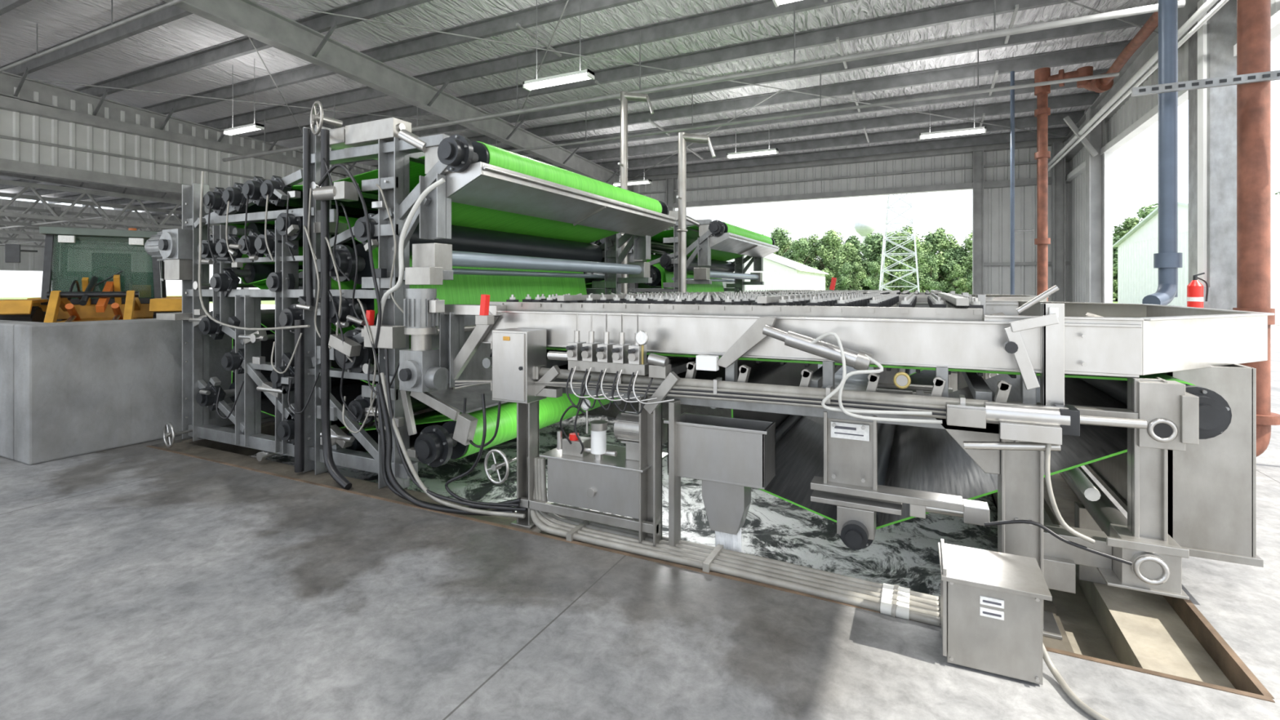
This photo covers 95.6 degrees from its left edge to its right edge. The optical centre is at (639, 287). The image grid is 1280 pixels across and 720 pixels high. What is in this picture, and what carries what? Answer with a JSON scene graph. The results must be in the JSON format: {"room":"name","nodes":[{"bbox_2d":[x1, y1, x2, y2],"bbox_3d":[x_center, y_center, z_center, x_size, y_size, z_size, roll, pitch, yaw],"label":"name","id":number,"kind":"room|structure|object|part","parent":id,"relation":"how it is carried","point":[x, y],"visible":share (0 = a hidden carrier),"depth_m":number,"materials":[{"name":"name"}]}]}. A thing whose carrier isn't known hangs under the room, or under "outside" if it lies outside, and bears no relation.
{"room":"waste facility","nodes":[
{"label":"waste facility","id":0,"kind":"room"},
{"bbox_2d":[0,198,248,291],"bbox_3d":[-25.106,-1.500,21.556,24.000,6.400,27.150,0,0,26],"label":"wall","id":1,"kind":"structure","parent":0,"point":[79,260],"depth_m":33.45,"materials":[{"name":"metal"}]},
{"bbox_2d":[0,179,213,252],"bbox_3d":[-22.495,-2.380,20.706,17.560,0.960,27.650,0,0,26],"label":"roof trusses","id":2,"kind":"object","parent":1,"relation":"attached to","point":[21,226],"visible":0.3,"depth_m":18.86,"materials":[{"name":"grey metal"}]},
{"bbox_2d":[0,87,377,194],"bbox_3d":[-14.323,-1.600,16.404,0.600,6.600,27.000,0,0,26],"label":"wall","id":3,"kind":"structure","parent":0,"point":[36,140],"depth_m":15.99,"materials":[{"name":"metal"}]},
{"bbox_2d":[0,0,1158,215],"bbox_3d":[-14.528,-5.403,16.670,49.300,1.403,27.300,0,0,26],"label":"roof purlins","id":4,"kind":"structure","parent":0,"point":[58,21],"depth_m":13.18,"materials":[{"name":"grey metal"}]},
{"bbox_2d":[222,58,264,136],"bbox_3d":[-9.099,-4.370,13.312,1.250,1.609,0.180,0,0,26],"label":"fluorescent light fixture","id":5,"kind":"object","parent":4,"relation":"hanging from","point":[254,126],"visible":1,"depth_m":13.16,"materials":[{"name":"white paint"}]},
{"bbox_2d":[612,138,620,186],"label":"fluorescent light fixture","id":6,"kind":"object","parent":4,"relation":"hanging from","point":[615,184],"depth_m":18.66,"materials":[{"name":"white paint"}]},
{"bbox_2d":[627,179,651,185],"label":"fluorescent light fixture","id":7,"kind":"object","parent":4,"relation":"hanging from","point":[635,182],"depth_m":18.27,"materials":[{"name":"white paint"}]},
{"bbox_2d":[726,99,778,159],"bbox_3d":[2.869,-4.114,14.837,1.300,1.499,0.180,0,0,26],"label":"fluorescent light fixture","id":8,"kind":"object","parent":4,"relation":"hanging from","point":[771,151],"visible":1,"depth_m":14.81,"materials":[{"name":"white paint"}]},
{"bbox_2d":[772,0,800,7],"bbox_3d":[2.248,-4.318,6.690,1.400,1.806,0.180,0,0,26],"label":"fluorescent light fixture","id":9,"kind":"object","parent":4,"relation":"hanging from","point":[776,2],"visible":1,"depth_m":6.96,"materials":[{"name":"white paint"}]},
{"bbox_2d":[919,64,986,139],"bbox_3d":[6.917,-4.114,12.871,1.300,1.499,0.180,0,0,26],"label":"fluorescent light fixture","id":10,"kind":"object","parent":4,"relation":"hanging from","point":[974,130],"visible":1,"depth_m":12.80,"materials":[{"name":"white paint"}]},
{"bbox_2d":[8,0,1158,181],"bbox_3d":[-1.190,-4.754,15.863,24.020,0.753,15.521,0,0,26],"label":"rods","id":11,"kind":"object","parent":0,"point":[1068,1],"depth_m":13.57,"materials":[{"name":"grey metal"}]},
{"bbox_2d":[0,0,1199,200],"bbox_3d":[-9.617,-4.816,14.119,37.896,1.880,27.026,0,0,26],"label":"roof beams","id":12,"kind":"structure","parent":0,"point":[252,20],"depth_m":14.21,"materials":[{"name":"grey metal"}]},
{"bbox_2d":[523,0,594,91],"bbox_3d":[-1.316,-4.224,9.310,1.250,1.918,0.180,0,0,26],"label":"fluorescent light fixture","id":13,"kind":"object","parent":12,"relation":"hanging from","point":[581,75],"visible":1,"depth_m":9.24,"materials":[{"name":"white paint"}]},
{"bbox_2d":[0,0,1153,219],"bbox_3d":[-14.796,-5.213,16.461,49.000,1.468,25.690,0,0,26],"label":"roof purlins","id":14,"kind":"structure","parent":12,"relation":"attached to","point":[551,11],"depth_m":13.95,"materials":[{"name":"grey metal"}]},
{"bbox_2d":[0,0,1185,171],"bbox_3d":[-1.718,-4.554,14.547,22.200,1.503,14.331,0,0,26],"label":"pipes","id":15,"kind":"object","parent":12,"relation":"attached to","point":[1181,3],"visible":0.84,"depth_m":11.03,"materials":[{"name":"grey metal"}]},
{"bbox_2d":[1142,0,1182,305],"bbox_3d":[5.296,-2.538,5.898,0.541,5.523,0.220,0,0,-29],"label":"pipe","id":16,"kind":"object","parent":12,"relation":"attached to","point":[1167,260],"visible":0.93,"depth_m":5.92,"materials":[{"name":"metal"}]},
{"bbox_2d":[0,343,1279,719],"bbox_3d":[-12.248,2.373,14.841,55.000,1.354,32.000,0,0,26],"label":"floor","id":17,"kind":"structure","parent":0,"point":[138,581],"depth_m":2.96,"materials":[{"name":"concrete"}]},
{"bbox_2d":[0,320,45,459],"bbox_3d":[-6.715,1.030,6.112,1.380,1.340,0.270,0,0,26],"label":"concrete barrier","id":18,"kind":"object","parent":17,"relation":"on","point":[6,326],"visible":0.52,"depth_m":5.75,"materials":[{"name":"grey concrete"}]},
{"bbox_2d":[0,226,182,322],"bbox_3d":[-9.596,0.295,10.416,2.500,2.870,5.747,0,0,-36],"label":"wheel loader","id":19,"kind":"object","parent":17,"relation":"on","point":[111,291],"visible":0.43,"depth_m":10.08,"materials":[{"name":"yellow metal"}]},
{"bbox_2d":[13,318,272,464],"bbox_3d":[-4.106,1.030,9.459,0.350,1.340,8.570,0,0,26],"label":"concrete barrier","id":20,"kind":"object","parent":17,"relation":"on","point":[81,388],"visible":0.44,"depth_m":5.99,"materials":[{"name":"grey concrete"}]},
{"bbox_2d":[511,364,680,559],"bbox_3d":[-0.267,1.134,4.117,1.308,1.191,0.467,0,0,26],"label":"hydraulic power unit","id":21,"kind":"object","parent":17,"relation":"on","point":[584,472],"visible":0.86,"depth_m":3.95,"materials":[{"name":"silver metal"}]},
{"bbox_2d":[248,412,997,595],"bbox_3d":[-0.493,2.040,6.631,7.920,0.113,4.300,0,0,26],"label":"water","id":22,"kind":"object","parent":17,"relation":"in","point":[904,553],"visible":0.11,"depth_m":4.99,"materials":[{"name":"grey liquid"}]},
{"bbox_2d":[617,91,653,293],"bbox_3d":[-0.085,-0.851,10.124,0.642,5.103,0.314,0,0,-3],"label":"post","id":23,"kind":"object","parent":17,"relation":"on","point":[625,96],"visible":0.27,"depth_m":10.08,"materials":[{"name":"silver metal"}]},
{"bbox_2d":[675,132,715,292],"bbox_3d":[0.865,-0.376,9.218,0.642,4.153,0.314,0,0,-3],"label":"post","id":24,"kind":"object","parent":17,"relation":"on","point":[683,137],"visible":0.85,"depth_m":9.17,"materials":[{"name":"silver metal"}]},
{"bbox_2d":[144,100,1274,639],"bbox_3d":[-0.253,0.196,6.245,9.648,3.740,4.620,0,0,26],"label":"press","id":25,"kind":"object","parent":17,"relation":"on","point":[447,276],"visible":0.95,"depth_m":4.22,"materials":[{"name":"metal"}]},
{"bbox_3d":[-2.346,0.115,7.325,3.860,3.230,4.210,0,0,26],"label":"press frame","id":26,"kind":"part","parent":25,"relation":"part of","materials":[{"name":"metal"}]},
{"bbox_2d":[444,161,677,237],"bbox_3d":[-0.637,-0.849,6.571,0.634,0.303,4.065,0,0,26],"label":"drip tray","id":27,"kind":"object","parent":25,"relation":"on","point":[482,184],"depth_m":5.64,"materials":[{"name":"silver metal"}]},
{"bbox_3d":[1.217,0.835,3.365,0.210,0.090,0.012,0,0,26],"label":"name plate","id":28,"kind":"part","parent":25,"relation":"part of","materials":[{"name":"white metal"}]},
{"bbox_2d":[526,456,941,626],"bbox_3d":[0.366,1.488,3.623,2.747,0.483,0.306,0,0,27],"label":"conduit pipes","id":29,"kind":"object","parent":17,"relation":"on","point":[895,601],"visible":0.8,"depth_m":3.46,"materials":[{"name":"grey metal"}]},
{"bbox_2d":[584,210,1048,391],"bbox_3d":[2.902,0.160,12.164,9.075,3.320,4.400,0,0,26],"label":"press","id":30,"kind":"object","parent":17,"relation":"on","point":[710,244],"visible":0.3,"depth_m":11.39,"materials":[{"name":"metal"}]},
{"bbox_3d":[0.537,0.115,13.262,3.860,3.230,4.210,0,0,26],"label":"press frame","id":31,"kind":"part","parent":30,"relation":"part of","materials":[{"name":"metal"}]},
{"bbox_2d":[709,232,779,257],"bbox_3d":[2.246,-0.849,12.508,0.634,0.303,4.065,0,0,26],"label":"drip tray","id":32,"kind":"object","parent":30,"relation":"on","point":[733,242],"depth_m":11.81,"materials":[{"name":"silver metal"}]},
{"bbox_2d":[937,538,1052,684],"bbox_3d":[1.605,1.480,2.664,0.417,0.440,0.364,0,0,26],"label":"junction box","id":33,"kind":"object","parent":17,"relation":"on","point":[991,602],"visible":1,"depth_m":2.55,"materials":[{"name":"silver metal"}]},
{"bbox_2d":[1010,71,1032,294],"bbox_3d":[8.086,-1.450,12.304,0.400,6.300,0.080,0,0,26],"label":"riser pipe","id":34,"kind":"object","parent":17,"relation":"on","point":[1012,73],"visible":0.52,"depth_m":12.34,"materials":[{"name":"metal"}]},
{"bbox_2d":[1042,642,1110,719],"bbox_3d":[2.432,1.636,1.824,2.006,0.127,0.333,0,0,40],"label":"cable","id":35,"kind":"object","parent":17,"relation":"on","point":[1049,663],"visible":0.78,"depth_m":2.41,"materials":[{"name":"white plastic"}]},
{"bbox_2d":[1034,11,1158,301],"bbox_3d":[7.096,-1.425,8.358,1.205,6.250,8.243,0,0,26],"label":"pipe","id":36,"kind":"object","parent":17,"relation":"on","point":[1042,111],"visible":0.79,"depth_m":12.05,"materials":[{"name":"brown metal"}]},
{"bbox_2d":[1232,0,1279,457],"bbox_3d":[6.052,-1.808,5.504,1.508,6.984,0.357,0,0,18],"label":"drain pipe","id":37,"kind":"object","parent":17,"relation":"on","point":[1253,16],"visible":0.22,"depth_m":5.47,"materials":[{"name":"red metal"}]},
{"bbox_2d":[1131,70,1279,96],"bbox_3d":[5.794,-1.960,5.408,1.900,0.080,0.048,0,0,26],"label":"channel","id":38,"kind":"object","parent":37,"relation":"attached to","point":[1270,75],"visible":1,"depth_m":5.56,"materials":[{"name":"metal"}]},
{"bbox_2d":[592,137,1071,302],"bbox_3d":[2.477,-1.510,23.073,24.300,6.420,0.325,0,0,26],"label":"wall","id":39,"kind":"structure","parent":0,"point":[985,170],"depth_m":19.32,"materials":[{"name":"paint"}]},
{"bbox_2d":[1051,0,1279,310],"bbox_3d":[6.999,-2.150,6.050,0.993,7.700,27.000,0,0,26],"label":"frame","id":40,"kind":"structure","parent":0,"point":[1211,51],"depth_m":8.93,"materials":[{"name":"paint"}]},
{"bbox_2d":[1048,0,1228,171],"bbox_3d":[8.192,-3.684,8.973,0.200,0.426,19.301,0,0,26],"label":"pipes","id":41,"kind":"object","parent":40,"relation":"attached to","point":[1208,4],"visible":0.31,"depth_m":10.12,"materials":[{"name":"grey metal"}]},
{"bbox_2d":[1186,272,1210,308],"bbox_3d":[7.952,0.095,8.246,0.277,0.610,0.197,0,0,26],"label":"fire extinguisher","id":42,"kind":"object","parent":40,"relation":"attached to","point":[1197,295],"visible":0.92,"depth_m":8.22,"materials":[{"name":"red paint"}]},
{"label":"outside","id":43,"kind":"structure","parent":0,"visible":0},
{"bbox_2d":[0,295,1279,343],"bbox_3d":[106.390,1.775,81.739,400.000,0.130,360.000,0,0,26],"label":"ground","id":44,"kind":"structure","parent":43,"point":[265,304],"depth_m":49.78,"materials":[{"name":"grey concrete"}]},
{"bbox_2d":[721,253,828,293],"bbox_3d":[11.616,-1.075,58.836,12.100,5.550,16.600,0,0,26],"label":"shed","id":45,"kind":"object","parent":44,"relation":"on","point":[779,273],"visible":0.41,"depth_m":50.43,"materials":[{"name":"paint"}]},
{"bbox_2d":[769,226,791,256],"bbox_3d":[23.153,-4.245,98.201,6.908,12.091,7.094,0,0,10],"label":"tree","id":46,"kind":"object","parent":44,"relation":"on","point":[780,238],"visible":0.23,"depth_m":97.52,"materials":[{"name":"green plant"}]},
{"bbox_2d":[782,251,795,261],"bbox_3d":[23.993,-2.023,94.769,4.803,7.646,5.522,0,0,18],"label":"tree","id":47,"kind":"object","parent":44,"relation":"on","point":[786,255],"visible":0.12,"depth_m":94.17,"materials":[{"name":"green plant"}]},
{"bbox_2d":[775,237,804,262],"bbox_3d":[25.408,-3.785,101.157,5.597,11.171,6.358,0,0,-32],"label":"tree","id":48,"kind":"object","parent":44,"relation":"on","point":[785,246],"visible":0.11,"depth_m":99.95,"materials":[{"name":"green plant"}]},
{"bbox_2d":[786,238,812,265],"bbox_3d":[25.405,-3.043,93.505,6.477,9.686,6.307,0,0,-44],"label":"tree","id":49,"kind":"object","parent":44,"relation":"on","point":[799,249],"visible":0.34,"depth_m":92.87,"materials":[{"name":"green plant"}]},
{"bbox_2d":[791,237,817,266],"bbox_3d":[30.371,-3.722,105.923,6.416,11.044,7.330,0,0,-24],"label":"tree","id":50,"kind":"object","parent":44,"relation":"on","point":[811,258],"visible":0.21,"depth_m":104.39,"materials":[{"name":"green plant"}]},
{"bbox_2d":[805,234,822,270],"bbox_3d":[31.878,-3.890,103.915,6.858,11.380,6.037,0,0,35],"label":"tree","id":51,"kind":"object","parent":44,"relation":"on","point":[813,241],"visible":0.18,"depth_m":102.70,"materials":[{"name":"green plant"}]},
{"bbox_2d":[815,236,828,287],"bbox_3d":[32.574,-3.698,101.234,7.624,10.996,6.631,0,0,-34],"label":"tree","id":52,"kind":"object","parent":44,"relation":"on","point":[819,243],"visible":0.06,"depth_m":101.30,"materials":[{"name":"green plant"}]},
{"bbox_2d":[822,267,837,290],"bbox_3d":[28.213,-0.588,88.131,3.175,4.776,2.795,0,0,-5],"label":"tree","id":53,"kind":"object","parent":44,"relation":"on","point":[829,276],"visible":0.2,"depth_m":87.83,"materials":[{"name":"green plant"}]},
{"bbox_2d":[815,228,846,290],"bbox_3d":[31.666,-3.910,94.963,6.924,11.419,6.061,0,0,-36],"label":"tree","id":54,"kind":"object","parent":44,"relation":"on","point":[833,240],"visible":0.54,"depth_m":94.52,"materials":[{"name":"green plant"}]},
{"bbox_2d":[831,241,862,289],"bbox_3d":[32.699,-2.694,92.018,5.773,8.989,5.054,0,0,-37],"label":"tree","id":55,"kind":"object","parent":44,"relation":"on","point":[848,250],"visible":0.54,"depth_m":90.94,"materials":[{"name":"green plant"}]},
{"bbox_2d":[834,262,858,290],"bbox_3d":[30.648,-0.981,85.896,4.026,5.562,3.502,0,0,8],"label":"tree","id":56,"kind":"object","parent":44,"relation":"on","point":[846,270],"visible":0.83,"depth_m":85.55,"materials":[{"name":"green plant"}]},
{"bbox_2d":[842,235,871,283],"bbox_3d":[35.345,-3.469,96.343,7.228,10.538,6.287,0,0,-1],"label":"tree","id":57,"kind":"object","parent":44,"relation":"on","point":[853,240],"visible":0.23,"depth_m":95.52,"materials":[{"name":"green plant"}]},
{"bbox_2d":[849,262,867,290],"bbox_3d":[32.254,-1.006,86.214,3.379,5.613,2.958,0,0,-6],"label":"tree","id":58,"kind":"object","parent":44,"relation":"on","point":[858,276],"visible":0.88,"depth_m":85.93,"materials":[{"name":"green plant"}]},
{"bbox_2d":[854,218,875,260],"bbox_3d":[54.456,-7.400,140.306,5.000,18.200,5.000,0,0,26],"label":"water tower","id":59,"kind":"structure","parent":44,"relation":"on","point":[863,227],"depth_m":138.67,"materials":[{"name":"white metal"}]},
{"bbox_2d":[859,231,877,289],"bbox_3d":[39.309,-3.792,99.139,6.390,11.185,6.561,0,0,39],"label":"tree","id":60,"kind":"object","parent":44,"relation":"on","point":[868,238],"visible":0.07,"depth_m":98.64,"materials":[{"name":"green plant"}]},
{"bbox_2d":[862,252,875,290],"bbox_3d":[38.447,-2.334,94.677,5.102,8.268,4.491,0,0,14],"label":"tree","id":61,"kind":"object","parent":44,"relation":"on","point":[866,288],"visible":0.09,"depth_m":94.32,"materials":[{"name":"green plant"}]},
{"bbox_2d":[862,260,883,289],"bbox_3d":[33.433,-1.006,83.136,3.344,5.612,3.256,0,0,10],"label":"tree","id":62,"kind":"object","parent":44,"relation":"on","point":[868,282],"visible":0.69,"depth_m":82.60,"materials":[{"name":"green plant"}]},
{"bbox_2d":[858,231,891,287],"bbox_3d":[38.645,-3.571,93.944,6.669,10.742,7.667,0,0,41],"label":"tree","id":63,"kind":"object","parent":44,"relation":"on","point":[876,246],"visible":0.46,"depth_m":93.35,"materials":[{"name":"green plant"}]},
{"bbox_2d":[871,262,890,290],"bbox_3d":[34.274,-0.886,82.270,2.680,5.372,3.045,0,0,-33],"label":"tree","id":64,"kind":"object","parent":44,"relation":"on","point":[886,274],"visible":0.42,"depth_m":82.16,"materials":[{"name":"green plant"}]},
{"bbox_2d":[875,231,910,290],"bbox_3d":[38.233,-3.352,87.556,6.072,10.303,5.913,0,0,12],"label":"tree","id":65,"kind":"object","parent":44,"relation":"on","point":[888,244],"visible":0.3,"depth_m":86.78,"materials":[{"name":"green plant"}]},
{"bbox_2d":[879,193,919,292],"bbox_3d":[28.597,-6.302,63.930,6.000,16.076,4.160,0,0,26],"label":"transmission tower","id":66,"kind":"structure","parent":44,"relation":"on","point":[886,223],"depth_m":63.07,"materials":[{"name":"metal"}]},
{"bbox_2d":[879,225,925,292],"bbox_3d":[38.895,-3.716,85.540,7.030,11.032,6.188,0,0,14],"label":"tree","id":67,"kind":"object","parent":44,"relation":"on","point":[910,245],"visible":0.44,"depth_m":84.91,"materials":[{"name":"green plant"}]},
{"bbox_2d":[897,271,917,292],"bbox_3d":[36.815,-0.224,80.107,2.814,4.049,3.235,0,0,-23],"label":"tree","id":68,"kind":"object","parent":44,"relation":"on","point":[908,277],"visible":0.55,"depth_m":79.65,"materials":[{"name":"green plant"}]},
{"bbox_2d":[901,250,915,264],"bbox_3d":[43.123,-2.635,93.541,6.585,8.870,5.727,0,0,21],"label":"tree","id":69,"kind":"object","parent":44,"relation":"on","point":[909,260],"visible":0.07,"depth_m":92.64,"materials":[{"name":"green plant"}]},
{"bbox_2d":[908,250,938,292],"bbox_3d":[38.974,-1.683,79.882,3.927,6.967,3.437,0,0,11],"label":"tree","id":70,"kind":"object","parent":44,"relation":"on","point":[922,267],"visible":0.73,"depth_m":79.55,"materials":[{"name":"green plant"}]},
{"bbox_2d":[908,240,944,292],"bbox_3d":[43.024,-2.641,87.181,5.277,8.883,4.619,0,0,30],"label":"tree","id":71,"kind":"object","parent":44,"relation":"on","point":[928,251],"visible":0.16,"depth_m":86.44,"materials":[{"name":"green plant"}]},
{"bbox_2d":[913,253,947,292],"bbox_3d":[39.854,-1.435,79.550,3.752,6.469,3.654,0,0,43],"label":"tree","id":72,"kind":"object","parent":44,"relation":"on","point":[931,284],"visible":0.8,"depth_m":79.01,"materials":[{"name":"green plant"}]},
{"bbox_2d":[908,231,962,292],"bbox_3d":[44.066,-3.378,87.384,6.953,10.356,7.140,0,0,-34],"label":"tree","id":73,"kind":"object","parent":44,"relation":"on","point":[931,239],"visible":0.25,"depth_m":86.59,"materials":[{"name":"green plant"}]},
{"bbox_2d":[928,227,959,290],"bbox_3d":[45.401,-3.639,87.089,6.432,10.878,5.662,0,0,-26],"label":"tree","id":74,"kind":"object","parent":44,"relation":"on","point":[944,245],"visible":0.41,"depth_m":86.31,"materials":[{"name":"green plant"}]},
{"bbox_2d":[939,245,969,292],"bbox_3d":[47.545,-2.168,85.946,5.217,7.937,5.357,0,0,-26],"label":"tree","id":75,"kind":"object","parent":44,"relation":"on","point":[961,251],"visible":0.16,"depth_m":85.08,"materials":[{"name":"green plant"}]},
{"bbox_2d":[938,248,972,293],"bbox_3d":[45.741,-1.995,85.594,6.216,7.589,5.406,0,0,-4],"label":"tree","id":76,"kind":"object","parent":44,"relation":"on","point":[948,254],"visible":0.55,"depth_m":84.83,"materials":[{"name":"green plant"}]},
{"bbox_2d":[947,263,969,293],"bbox_3d":[42.834,-0.678,77.758,3.174,4.956,2.795,0,0,44],"label":"tree","id":77,"kind":"object","parent":44,"relation":"on","point":[957,271],"visible":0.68,"depth_m":77.26,"materials":[{"name":"green plant"}]},
{"bbox_2d":[959,230,972,293],"bbox_3d":[48.814,-3.347,84.171,5.605,10.294,4.934,0,0,-12],"label":"tree","id":78,"kind":"object","parent":44,"relation":"on","point":[968,245],"visible":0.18,"depth_m":83.76,"materials":[{"name":"green plant"}]},
{"bbox_2d":[965,273,972,294],"bbox_3d":[43.340,-0.043,75.631,3.064,3.686,2.665,0,0,14],"label":"tree","id":79,"kind":"object","parent":44,"relation":"on","point":[970,277],"visible":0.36,"depth_m":75.52,"materials":[{"name":"green plant"}]},
{"bbox_2d":[1112,267,1117,298],"bbox_3d":[56.893,-0.463,70.406,2.937,4.526,2.586,0,0,36],"label":"tree","id":80,"kind":"object","parent":44,"relation":"on","point":[1114,273],"visible":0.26,"depth_m":69.76,"materials":[{"name":"green plant"}]},
{"bbox_2d":[1112,235,1122,301],"bbox_3d":[59.564,-2.330,72.199,5.846,8.260,6.721,0,0,-5],"label":"tree","id":81,"kind":"object","parent":44,"relation":"on","point":[1117,238],"visible":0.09,"depth_m":71.66,"materials":[{"name":"green plant"}]},
{"bbox_2d":[1112,217,1141,239],"bbox_3d":[63.021,-3.634,73.991,5.941,10.868,6.787,0,0,-25],"label":"tree","id":82,"kind":"object","parent":44,"relation":"on","point":[1128,224],"visible":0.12,"depth_m":73.56,"materials":[{"name":"green plant"}]},
{"bbox_2d":[1136,201,1158,220],"bbox_3d":[62.001,-4.199,70.158,7.163,11.997,6.976,0,0,11],"label":"tree","id":83,"kind":"object","parent":44,"relation":"on","point":[1148,210],"visible":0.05,"depth_m":69.94,"materials":[{"name":"green plant"}]},
{"bbox_2d":[1112,194,1279,324],"bbox_3d":[40.320,-1.875,32.670,16.600,7.150,22.600,0,0,26],"label":"neighbouring building","id":84,"kind":"structure","parent":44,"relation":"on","point":[1137,277],"depth_m":38.90,"materials":[{"name":"white paint"}]}
]}

